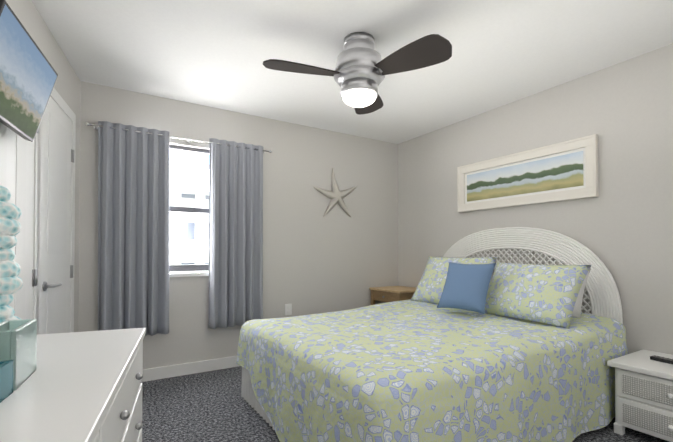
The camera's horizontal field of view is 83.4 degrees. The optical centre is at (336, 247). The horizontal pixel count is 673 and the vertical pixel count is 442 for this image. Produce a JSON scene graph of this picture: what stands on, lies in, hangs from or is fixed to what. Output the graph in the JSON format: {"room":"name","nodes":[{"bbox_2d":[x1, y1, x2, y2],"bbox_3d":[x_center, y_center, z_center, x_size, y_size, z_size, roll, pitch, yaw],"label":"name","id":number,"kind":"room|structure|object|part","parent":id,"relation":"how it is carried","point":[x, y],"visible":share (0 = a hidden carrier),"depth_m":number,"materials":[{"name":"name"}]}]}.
{"room":"bedroom","nodes":[
{"label":"bedroom","id":0,"kind":"room"},
{"bbox_2d":[5,0,80,331],"bbox_3d":[-1.298,-0.122,1.008,0.120,2.440,4.763,0,-1,-22],"label":"wall","id":1,"kind":"structure","parent":0,"point":[67,84],"depth_m":2.56,"materials":[{"name":"paint"}]},
{"bbox_2d":[0,0,57,141],"bbox_3d":[-1.346,-0.690,1.548,0.184,0.354,0.600,0,-1,-22],"label":"tv","id":2,"kind":"object","parent":1,"relation":"attached to","point":[28,75],"visible":1,"depth_m":1.56,"materials":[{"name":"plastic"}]},
{"bbox_2d":[0,87,75,334],"bbox_3d":[-1.704,0.063,2.203,0.230,2.100,1.205,0,-1,-32],"label":"door","id":3,"kind":"structure","parent":1,"relation":"attached to","point":[37,177],"depth_m":2.22,"materials":[{"name":"white wood"}]},
{"bbox_2d":[78,81,397,368],"bbox_3d":[-0.700,-0.086,3.853,3.780,2.440,0.120,0,-1,-32],"label":"wall","id":4,"kind":"structure","parent":0,"point":[336,257],"depth_m":3.88,"materials":[{"name":"paint"}]},
{"bbox_2d":[85,121,271,335],"bbox_3d":[-1.302,-0.135,3.336,1.544,1.726,0.121,0,-1,-32],"label":"curtains","id":5,"kind":"object","parent":4,"relation":"attached to","point":[133,226],"visible":0.98,"depth_m":3.19,"materials":[{"name":"grey fabric"}]},
{"bbox_3d":[-1.310,-0.957,3.359,1.544,0.036,0.091,0,-1,-32],"label":"rod","id":6,"kind":"part","parent":5,"relation":"part of","materials":[{"name":"silver metal"}]},
{"bbox_2d":[169,144,208,276],"bbox_3d":[-1.360,-0.333,3.440,1.000,1.177,0.160,0,-1,-32],"label":"window","id":7,"kind":"structure","parent":4,"relation":"in","point":[202,267],"depth_m":3.43,"materials":[{"name":"white plastic"}]},
{"bbox_2d":[141,356,239,381],"bbox_3d":[-0.641,1.084,3.796,3.237,0.100,0.014,0,-1,-32],"label":"baseboard","id":8,"kind":"structure","parent":4,"relation":"attached to","point":[156,373],"depth_m":3.36,"materials":[{"name":"white wood"}]},
{"bbox_2d":[285,304,291,314],"bbox_3d":[-0.496,0.635,3.894,0.075,0.115,0.011,0,-1,-32],"label":"electrical outlet","id":9,"kind":"object","parent":4,"relation":"attached to","point":[288,309],"visible":1,"depth_m":3.89,"materials":[{"name":"white paint"}]},
{"bbox_2d":[313,168,356,216],"bbox_3d":[0.000,-0.613,4.195,0.571,0.551,0.052,0,-1,-32],"label":"starfish","id":10,"kind":"object","parent":4,"relation":"attached to","point":[335,195],"visible":1,"depth_m":4.18,"materials":[{"name":"grey ceramic"}]},
{"bbox_2d":[32,0,672,143],"bbox_3d":[0.150,-1.381,1.914,4.803,0.100,4.700,0,-1,-32],"label":"ceiling","id":11,"kind":"structure","parent":0,"point":[213,53],"depth_m":2.49,"materials":[{"name":"paint"}]},
{"bbox_2d":[263,32,451,114],"bbox_3d":[0.118,-1.118,2.333,1.060,0.415,1.062,0,-1,-32],"label":"fan","id":12,"kind":"object","parent":11,"relation":"hanging from","point":[362,70],"visible":1,"depth_m":2.29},
{"bbox_2d":[141,366,668,441],"bbox_3d":[0.150,1.159,1.881,4.603,0.100,4.700,0,-1,-32],"label":"floor","id":13,"kind":"structure","parent":0,"point":[211,406],"depth_m":2.52,"materials":[{"name":"carpet"}]},
{"bbox_2d":[0,328,145,441],"bbox_3d":[-0.818,0.735,0.793,0.607,0.720,2.030,0,-1,-22],"label":"dresser","id":14,"kind":"object","parent":13,"relation":"on","point":[86,386],"visible":1,"depth_m":1.09,"materials":[{"name":"white paint"}]},
{"bbox_2d":[0,360,13,402],"bbox_3d":[-0.869,0.334,0.929,0.090,0.085,0.090,0,-1,-22],"label":"candle holder","id":15,"kind":"object","parent":14,"relation":"on","point":[6,376],"visible":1,"depth_m":0.95,"materials":[{"name":"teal glass"}]},
{"bbox_2d":[0,185,22,322],"bbox_3d":[-1.176,0.081,1.295,0.168,0.601,0.168,0,-1,-32],"label":"sculpture","id":16,"kind":"object","parent":14,"relation":"on","point":[11,282],"visible":0.69,"depth_m":1.28,"materials":[{"name":"white paint"}]},
{"bbox_2d":[0,319,36,390],"bbox_3d":[-0.925,0.298,1.068,0.080,0.160,0.200,0,-1,-26],"label":"glass vase","id":17,"kind":"object","parent":14,"relation":"on","point":[18,342],"visible":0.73,"depth_m":1.05,"materials":[{"name":"teal"}]},
{"bbox_2d":[369,286,415,304],"bbox_3d":[0.707,0.800,4.305,0.462,0.680,0.520,0,-1,-32],"label":"side table","id":18,"kind":"object","parent":13,"relation":"on","point":[390,293],"visible":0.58,"depth_m":4.18,"materials":[{"name":"beige wood"}]},
{"bbox_2d":[236,227,627,441],"bbox_3d":[0.608,0.464,2.747,2.261,1.312,1.873,0,-1,-32],"label":"bed","id":19,"kind":"object","parent":13,"relation":"on","point":[457,347],"visible":0.98,"depth_m":2.15,"materials":[{"name":"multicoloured fabric"}]},
{"bbox_2d":[236,299,627,441],"bbox_3d":[0.606,0.763,2.688,2.201,0.622,1.782,0,-1,-32],"label":"comforter","id":20,"kind":"object","parent":19,"relation":"on","point":[411,370],"depth_m":1.98,"materials":[{"name":"fabric"}]},
{"bbox_3d":[1.526,0.472,3.382,0.030,1.312,1.764,0,-1,-32],"label":"headboard","id":21,"kind":"part","parent":19,"relation":"part of","materials":[{"name":"white wicker"}]},
{"bbox_2d":[607,349,672,441],"bbox_3d":[2.015,0.898,2.168,0.527,0.430,0.600,0,-1,-32],"label":"nightstand","id":22,"kind":"object","parent":13,"relation":"on","point":[643,393],"visible":1,"depth_m":2.16,"materials":[{"name":"white wicker"}]},
{"bbox_2d":[650,355,672,363],"bbox_3d":[2.058,0.671,2.222,0.183,0.022,0.303,0,-1,-32],"label":"remote","id":23,"kind":"object","parent":22,"relation":"on","point":[662,359],"visible":1,"depth_m":2.26,"materials":[{"name":"black plastic"}]},
{"bbox_2d":[398,44,672,354],"bbox_3d":[1.901,-0.097,2.987,0.120,2.440,4.500,0,-1,-32],"label":"wall","id":24,"kind":"structure","parent":0,"point":[620,227],"depth_m":2.81,"materials":[{"name":"paint"}]},
{"bbox_2d":[457,134,598,211],"bbox_3d":[1.591,-0.603,3.333,0.043,0.460,1.275,0,-1,-32],"label":"framed artwork","id":25,"kind":"object","parent":24,"relation":"attached to","point":[565,170],"visible":1,"depth_m":3.20,"materials":[{"name":"white wood"}]},
{"label":"outside","id":26,"kind":"structure","parent":0,"visible":0},
{"bbox_2d":[169,160,208,272],"bbox_3d":[-4.788,14.480,11.181,60.000,36.300,26.300,0,-1,-32],"label":"building","id":27,"kind":"structure","parent":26,"point":[188,232],"depth_m":15.73,"materials":[{"name":"grey"}]}
]}

